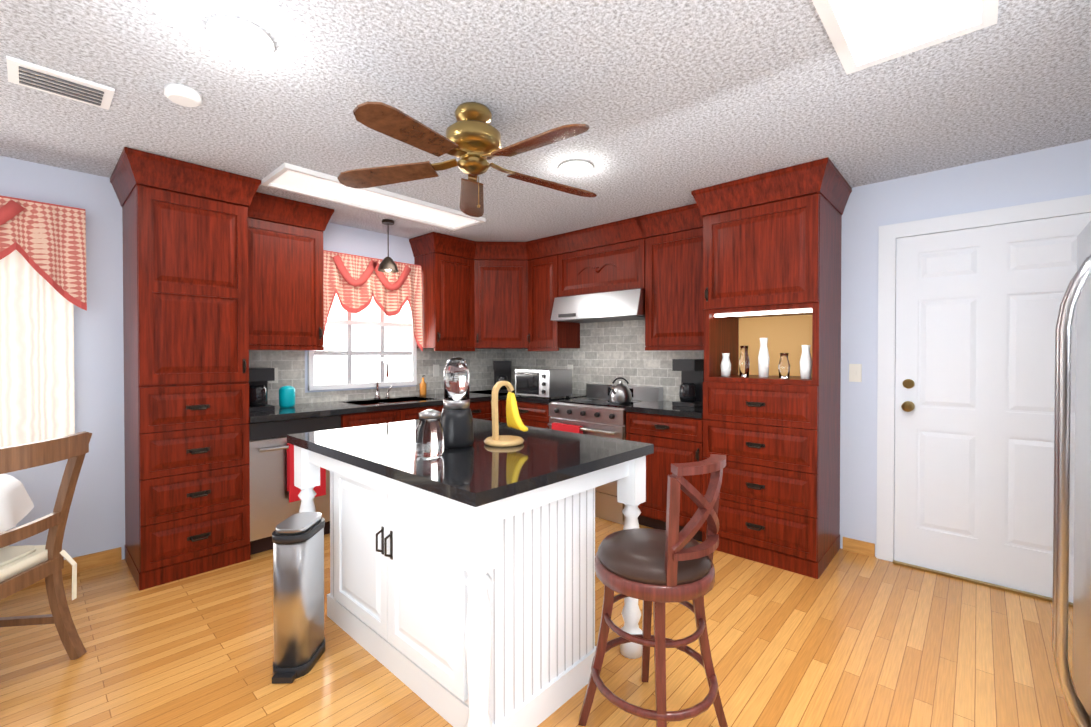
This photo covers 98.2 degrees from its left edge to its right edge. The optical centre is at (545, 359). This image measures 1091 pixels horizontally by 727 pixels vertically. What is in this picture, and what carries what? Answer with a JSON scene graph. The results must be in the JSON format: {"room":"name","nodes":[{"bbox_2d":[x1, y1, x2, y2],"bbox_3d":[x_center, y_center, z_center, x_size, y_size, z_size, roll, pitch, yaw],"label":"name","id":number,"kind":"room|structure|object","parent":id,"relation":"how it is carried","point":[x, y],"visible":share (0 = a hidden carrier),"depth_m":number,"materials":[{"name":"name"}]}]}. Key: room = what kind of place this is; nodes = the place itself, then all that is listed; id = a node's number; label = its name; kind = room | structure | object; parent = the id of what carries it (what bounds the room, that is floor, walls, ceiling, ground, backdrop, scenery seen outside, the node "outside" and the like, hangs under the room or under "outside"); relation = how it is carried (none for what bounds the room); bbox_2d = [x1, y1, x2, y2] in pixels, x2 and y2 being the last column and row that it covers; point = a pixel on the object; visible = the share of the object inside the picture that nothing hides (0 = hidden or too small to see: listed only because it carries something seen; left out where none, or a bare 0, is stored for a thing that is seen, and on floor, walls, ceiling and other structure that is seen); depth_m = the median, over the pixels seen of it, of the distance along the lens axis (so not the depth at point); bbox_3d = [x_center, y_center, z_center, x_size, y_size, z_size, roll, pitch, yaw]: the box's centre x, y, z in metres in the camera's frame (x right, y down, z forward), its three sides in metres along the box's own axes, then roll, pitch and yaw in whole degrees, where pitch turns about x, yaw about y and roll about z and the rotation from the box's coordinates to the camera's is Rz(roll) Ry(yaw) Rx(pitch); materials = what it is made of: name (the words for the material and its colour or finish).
{"room":"kitchen","nodes":[
{"label":"kitchen","id":0,"kind":"room"},
{"bbox_2d":[0,156,415,559],"bbox_3d":[-3.079,0.076,2.726,0.100,2.440,7.800,1,1,42],"label":"wall","id":1,"kind":"structure","parent":0,"point":[95,523],"depth_m":2.95,"materials":[{"name":"blue paint"}]},
{"bbox_2d":[0,195,86,310],"bbox_3d":[-3.278,-0.580,2.190,0.102,0.602,1.650,1,1,42],"label":"valance","id":2,"kind":"object","parent":1,"relation":"attached to","point":[47,241],"visible":1,"depth_m":2.67,"materials":[{"name":"fabric"}]},
{"bbox_2d":[42,547,121,579],"bbox_3d":[-4.164,1.266,1.467,0.012,0.085,4.260,1,1,42],"label":"baseboard","id":3,"kind":"structure","parent":1,"relation":"attached to","point":[88,561],"depth_m":2.94,"materials":[{"name":"brown wood"}]},
{"bbox_2d":[250,207,325,346],"bbox_3d":[-2.027,-0.560,3.533,0.347,0.927,0.579,1,1,42],"label":"upper cabinet","id":4,"kind":"object","parent":1,"relation":"attached to","point":[289,307],"depth_m":3.44,"materials":[{"name":"brown wood"}]},
{"bbox_2d":[307,294,416,390],"bbox_3d":[-1.593,-0.319,4.217,0.040,1.140,1.000,1,1,42],"label":"window","id":5,"kind":"structure","parent":1,"relation":"in","point":[358,346],"depth_m":4.21,"materials":[{"name":"white glass"}]},
{"bbox_2d":[315,250,422,350],"bbox_3d":[-1.523,-0.479,4.150,0.104,0.822,0.990,1,1,42],"label":"valance","id":6,"kind":"object","parent":5,"relation":"attached to","point":[355,283],"visible":0.92,"depth_m":4.09,"materials":[{"name":"fabric"}]},
{"bbox_2d":[414,243,473,350],"bbox_3d":[-0.963,-0.572,4.667,0.385,0.927,0.508,1,1,42],"label":"upper cabinet","id":7,"kind":"object","parent":1,"relation":"attached to","point":[447,272],"depth_m":4.50,"materials":[{"name":"brown wood"}]},
{"bbox_2d":[0,517,1078,726],"bbox_3d":[-0.461,1.370,0.341,7.200,0.100,7.800,1,1,42],"label":"floor","id":8,"kind":"structure","parent":0,"point":[849,639],"depth_m":2.04,"materials":[{"name":"brown wood"}]},
{"bbox_2d":[0,474,33,532],"bbox_3d":[-2.806,0.931,1.766,1.210,0.751,1.220,1,1,42],"label":"dining table","id":9,"kind":"object","parent":8,"relation":"on","point":[16,505],"visible":1,"depth_m":2.09,"materials":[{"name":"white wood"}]},
{"bbox_2d":[0,431,91,659],"bbox_3d":[-2.236,0.815,1.848,0.579,0.991,0.480,0,1,-8],"label":"dining chair","id":10,"kind":"object","parent":8,"relation":"on","point":[23,567],"visible":1,"depth_m":2.01,"materials":[{"name":"brown wood"}]},
{"bbox_2d":[118,171,253,590],"bbox_3d":[-2.306,0.137,3.036,0.617,2.312,0.540,1,1,42],"label":"tall cabinet","id":11,"kind":"object","parent":8,"relation":"on","point":[188,252],"depth_m":2.81,"materials":[{"name":"brown wood"}]},
{"bbox_2d":[272,512,324,683],"bbox_3d":[-1.059,0.998,2.023,0.152,0.610,0.263,0,1,-1],"label":"trash can","id":12,"kind":"object","parent":8,"relation":"on","point":[298,578],"visible":1,"depth_m":1.94,"materials":[{"name":"silver metal"}]},
{"bbox_2d":[246,411,353,559],"bbox_3d":[-1.897,0.846,3.485,0.623,0.885,0.662,1,1,42],"label":"dishwasher","id":13,"kind":"object","parent":8,"relation":"on","point":[274,498],"depth_m":3.17,"materials":[{"name":"silver metal"}]},
{"bbox_2d":[354,403,441,426],"bbox_3d":[-1.378,0.841,4.052,0.623,0.885,1.003,1,1,42],"label":"base cabinet","id":14,"kind":"object","parent":8,"relation":"on","point":[384,414],"depth_m":3.76,"materials":[{"name":"brown wood"}]},
{"bbox_2d":[250,391,501,418],"bbox_3d":[-1.180,0.376,4.257,0.633,0.040,2.777,1,1,42],"label":"countertop","id":15,"kind":"structure","parent":14,"relation":"on","point":[335,404],"depth_m":3.62,"materials":[{"name":"black stone"}]},
{"bbox_2d":[248,367,274,411],"bbox_3d":[-2.081,0.213,3.387,0.240,0.300,0.180,1,1,42],"label":"coffee maker","id":16,"kind":"object","parent":15,"relation":"on","point":[259,377],"visible":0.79,"depth_m":3.32,"materials":[{"name":"black plastic"}]},
{"bbox_2d":[279,386,294,407],"bbox_3d":[-1.948,0.281,3.564,0.110,0.160,0.110,1,1,42],"label":"canister","id":17,"kind":"object","parent":15,"relation":"on","point":[286,396],"visible":1,"depth_m":3.52,"materials":[{"name":"teal ceramic"}]},
{"bbox_2d":[374,359,393,398],"bbox_3d":[-1.418,0.171,4.235,0.218,0.371,0.163,1,1,42],"label":"faucet","id":18,"kind":"object","parent":15,"relation":"on","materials":[{"name":"silver metal"}]},
{"bbox_2d":[346,395,425,406],"bbox_3d":[-1.333,0.457,4.088,0.408,0.194,0.728,1,1,42],"label":"sink","id":19,"kind":"object","parent":15,"relation":"in","point":[401,398],"depth_m":4.26,"materials":[{"name":"metal"}]},
{"bbox_2d":[420,375,425,395],"bbox_3d":[-1.184,0.254,4.573,0.067,0.195,0.064,1,1,42],"label":"soap bottle","id":20,"kind":"object","parent":15,"relation":"on","point":[422,388],"visible":1,"depth_m":4.55,"materials":[{"name":"orange plastic"}]},
{"bbox_2d":[493,361,510,392],"bbox_3d":[-0.453,0.182,4.987,0.180,0.330,0.240,0,1,-3],"label":"coffee maker","id":21,"kind":"object","parent":15,"relation":"on","point":[502,370],"visible":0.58,"depth_m":4.89,"materials":[{"name":"black plastic"}]},
{"bbox_2d":[294,446,648,726],"bbox_3d":[-0.402,0.859,2.229,1.428,0.884,0.970,1,1,42],"label":"kitchen island","id":22,"kind":"object","parent":8,"relation":"on","point":[462,588],"depth_m":1.76,"materials":[{"name":"white wood"}]},
{"bbox_2d":[287,418,653,509],"bbox_3d":[-0.402,0.397,2.224,1.470,0.040,1.010,1,1,42],"label":"island countertop","id":23,"kind":"structure","parent":22,"relation":"on","point":[476,475],"depth_m":1.84,"materials":[{"name":"black stone"}]},
{"bbox_2d":[416,409,443,456],"bbox_3d":[-0.458,0.288,1.874,0.110,0.180,0.110,1,1,42],"label":"glass jar","id":24,"kind":"object","parent":23,"relation":"on","point":[429,435],"visible":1,"depth_m":1.83,"materials":[{"name":"clear glass"}]},
{"bbox_2d":[440,357,473,447],"bbox_3d":[-0.388,0.184,2.067,0.148,0.385,0.150,1,1,42],"label":"blender","id":25,"kind":"object","parent":23,"relation":"on","point":[456,419],"visible":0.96,"depth_m":2.02,"materials":[{"name":"black plastic"}]},
{"bbox_2d":[484,381,527,446],"bbox_3d":[-0.176,0.236,2.122,0.177,0.280,0.208,1,1,42],"label":"stand","id":26,"kind":"object","parent":23,"relation":"on","point":[514,421],"visible":1,"depth_m":2.09,"materials":[{"name":"brown wood"}]},
{"bbox_2d":[442,399,501,421],"bbox_3d":[-0.868,0.835,4.567,0.679,0.885,0.693,1,1,42],"label":"base cabinet","id":27,"kind":"object","parent":8,"relation":"on","point":[480,408],"depth_m":4.47,"materials":[{"name":"brown wood"}]},
{"bbox_2d":[502,399,550,428],"bbox_3d":[-0.016,0.835,4.618,0.658,0.885,0.679,1,1,42],"label":"base cabinet","id":28,"kind":"object","parent":8,"relation":"on","point":[532,414],"depth_m":4.34,"materials":[{"name":"brown wood"}]},
{"bbox_2d":[478,387,586,402],"bbox_3d":[-0.223,0.370,4.835,1.263,0.040,0.632,1,1,42],"label":"countertop","id":29,"kind":"structure","parent":28,"relation":"on","point":[504,395],"depth_m":4.44,"materials":[{"name":"black stone"}]},
{"bbox_2d":[515,369,571,398],"bbox_3d":[-0.033,0.225,4.469,0.440,0.255,0.357,1,1,42],"label":"toaster oven","id":30,"kind":"object","parent":29,"relation":"on","point":[548,383],"visible":1,"depth_m":4.34,"materials":[{"name":"silver metal"}]},
{"bbox_2d":[547,383,662,524],"bbox_3d":[0.499,0.763,4.108,0.772,1.040,0.699,1,1,42],"label":"range","id":31,"kind":"object","parent":8,"relation":"on","point":[595,412],"visible":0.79,"depth_m":3.87,"materials":[{"name":"silver metal"}]},
{"bbox_2d":[609,377,631,403],"bbox_3d":[0.609,0.256,3.927,0.187,0.213,0.241,1,1,42],"label":"kettle","id":32,"kind":"object","parent":31,"relation":"on","point":[620,392],"visible":0.98,"depth_m":3.88,"materials":[{"name":"silver metal"}]},
{"bbox_2d":[578,454,727,726],"bbox_3d":[0.388,0.817,1.660,0.457,0.986,0.434,1,1,42],"label":"bar stool","id":33,"kind":"object","parent":8,"relation":"on","point":[659,568],"visible":1,"depth_m":1.52,"materials":[{"name":"brown wood"}]},
{"bbox_2d":[626,411,689,531],"bbox_3d":[1.056,0.844,3.678,0.616,0.885,0.618,1,1,42],"label":"base cabinet","id":34,"kind":"object","parent":8,"relation":"on","point":[670,435],"depth_m":3.46,"materials":[{"name":"brown wood"}]},
{"bbox_2d":[626,399,701,418],"bbox_3d":[1.051,0.382,3.668,0.616,0.040,0.632,1,1,42],"label":"countertop","id":35,"kind":"structure","parent":34,"relation":"on","point":[664,407],"depth_m":3.49,"materials":[{"name":"black stone"}]},
{"bbox_2d":[672,359,703,406],"bbox_3d":[1.133,0.180,3.698,0.180,0.360,0.240,1,1,42],"label":"coffee maker","id":36,"kind":"object","parent":35,"relation":"on","point":[691,384],"visible":0.96,"depth_m":3.63,"materials":[{"name":"black plastic"}]},
{"bbox_2d":[690,371,840,578],"bbox_3d":[1.519,0.706,3.252,0.761,1.170,0.618,1,1,42],"label":"base cabinet","id":37,"kind":"object","parent":8,"relation":"on","point":[778,436],"depth_m":2.98,"materials":[{"name":"brown wood"}]},
{"bbox_2d":[1052,221,1090,726],"bbox_3d":[2.015,0.420,1.292,0.846,1.780,0.900,1,1,42],"label":"refrigerator","id":38,"kind":"object","parent":8,"relation":"on","point":[1078,696],"visible":1,"depth_m":1.60,"materials":[{"name":"grey metal"}]},
{"bbox_2d":[0,0,1090,241],"bbox_3d":[-0.461,-1.339,0.314,7.200,0.462,7.800,1,1,42],"label":"ceiling","id":39,"kind":"structure","parent":0,"point":[672,104],"depth_m":1.99,"materials":[{"name":"white paint"}]},
{"bbox_2d":[6,55,114,109],"bbox_3d":[-1.990,-1.126,1.948,0.220,0.019,0.300,1,1,42],"label":"ceiling vent","id":40,"kind":"object","parent":39,"relation":"in","point":[40,78],"visible":0.96,"depth_m":1.92,"materials":[{"name":"white metal"}]},
{"bbox_2d":[164,83,201,106],"bbox_3d":[-1.540,-1.116,2.010,0.130,0.039,0.130,1,1,42],"label":"smoke detector","id":41,"kind":"object","parent":39,"relation":"attached to","point":[182,95],"visible":1,"depth_m":1.98,"materials":[{"name":"white plastic"}]},
{"bbox_2d":[206,15,273,56],"bbox_3d":[-1.065,-1.126,1.656,0.200,0.013,0.200,1,1,42],"label":"recessed light","id":42,"kind":"object","parent":39,"relation":"in","point":[240,36],"visible":0.96,"depth_m":1.64,"materials":[{"name":"white"}]},
{"bbox_2d":[261,163,485,230],"bbox_3d":[-1.157,-1.135,3.450,0.420,0.029,1.520,1,1,42],"label":"ceiling light","id":43,"kind":"object","parent":39,"relation":"attached to","point":[301,180],"visible":1,"depth_m":3.33,"materials":[{"name":"white plastic"}]},
{"bbox_2d":[378,219,398,272],"bbox_3d":[-1.314,-0.944,3.947,0.170,0.422,0.170,1,1,42],"label":"light","id":44,"kind":"object","parent":39,"relation":"hanging from","point":[387,264],"visible":1,"depth_m":3.91,"materials":[{"name":"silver metal"}]},
{"bbox_2d":[337,101,596,216],"bbox_3d":[-0.295,-0.918,2.126,1.221,0.436,1.262,1,1,42],"label":"ceiling fan","id":45,"kind":"object","parent":39,"relation":"hanging from","point":[471,140],"visible":1,"depth_m":2.09,"materials":[{"name":"brown wood"}]},
{"bbox_2d":[559,160,592,174],"bbox_3d":[0.180,-1.137,2.808,0.200,0.013,0.200,1,1,42],"label":"recessed light","id":46,"kind":"object","parent":39,"relation":"in","point":[574,167],"visible":0.98,"depth_m":2.79,"materials":[{"name":"white"}]},
{"bbox_2d":[840,139,1090,556],"bbox_3d":[2.176,0.072,3.134,7.100,2.440,0.100,1,1,42],"label":"wall","id":47,"kind":"structure","parent":0,"point":[1054,173],"depth_m":3.09,"materials":[{"name":"light blue paint"}]},
{"bbox_2d":[450,239,549,350],"bbox_3d":[-0.451,-0.636,4.934,0.779,1.051,0.779,1,1,42],"label":"upper cabinet","id":48,"kind":"object","parent":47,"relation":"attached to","point":[501,269],"depth_m":4.73,"materials":[{"name":"brown wood"}]},
{"bbox_2d":[530,247,581,350],"bbox_3d":[0.057,-0.572,4.736,0.439,0.927,0.385,1,1,42],"label":"upper cabinet","id":49,"kind":"object","parent":47,"relation":"attached to","point":[546,334],"depth_m":4.60,"materials":[{"name":"brown wood"}]},
{"bbox_2d":[551,288,644,322],"bbox_3d":[0.535,-0.462,4.239,0.924,0.223,0.447,1,1,42],"label":"range hood","id":50,"kind":"object","parent":47,"relation":"attached to","point":[624,305],"visible":0.83,"depth_m":4.06,"materials":[{"name":"silver metal"}]},
{"bbox_2d":[558,231,645,296],"bbox_3d":[0.572,-0.805,4.275,0.930,0.452,0.367,1,1,42],"label":"upper cabinet","id":51,"kind":"object","parent":47,"relation":"attached to","point":[615,262],"depth_m":4.11,"materials":[{"name":"brown wood"}]},
{"bbox_2d":[642,219,737,350],"bbox_3d":[1.149,-0.563,3.761,0.610,0.927,0.348,1,1,42],"label":"upper cabinet","id":52,"kind":"object","parent":47,"relation":"attached to","point":[672,319],"depth_m":3.65,"materials":[{"name":"brown wood"}]},
{"bbox_2d":[698,179,844,318],"bbox_3d":[1.541,-0.665,3.218,0.700,0.712,0.618,1,1,42],"label":"upper cabinet","id":53,"kind":"object","parent":47,"relation":"attached to","point":[740,281],"depth_m":2.98,"materials":[{"name":"brown wood"}]},
{"bbox_2d":[849,364,861,381],"bbox_3d":[2.067,0.092,3.155,0.070,0.120,0.011,1,1,42],"label":"switch plate","id":54,"kind":"object","parent":47,"relation":"attached to","point":[855,372],"visible":1,"depth_m":3.15,"materials":[{"name":"white plastic"}]},
{"bbox_2d":[843,537,874,556],"bbox_3d":[3.350,1.261,1.992,3.610,0.085,0.012,1,1,42],"label":"baseboard","id":55,"kind":"structure","parent":47,"relation":"attached to","point":[859,546],"depth_m":3.14,"materials":[{"name":"brown wood"}]},
{"bbox_2d":[876,194,1090,606],"bbox_3d":[2.531,0.222,2.678,1.080,2.150,0.090,1,1,42],"label":"entry door","id":56,"kind":"structure","parent":47,"relation":"in","point":[969,305],"depth_m":2.75,"materials":[{"name":"white paint"}]},
{"bbox_3d":[-3.386,-0.149,2.280,0.040,1.400,1.530,1,1,42],"label":"dining room window","id":57,"kind":"structure","parent":0,"visible":0},
{"bbox_2d":[0,250,74,447],"bbox_3d":[-3.348,-0.084,2.246,0.025,1.330,1.570,1,1,42],"label":"curtain","id":58,"kind":"object","parent":57,"relation":"hanging from","point":[37,400],"visible":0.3,"depth_m":2.70,"materials":[{"name":"beige fabric"}]}
]}

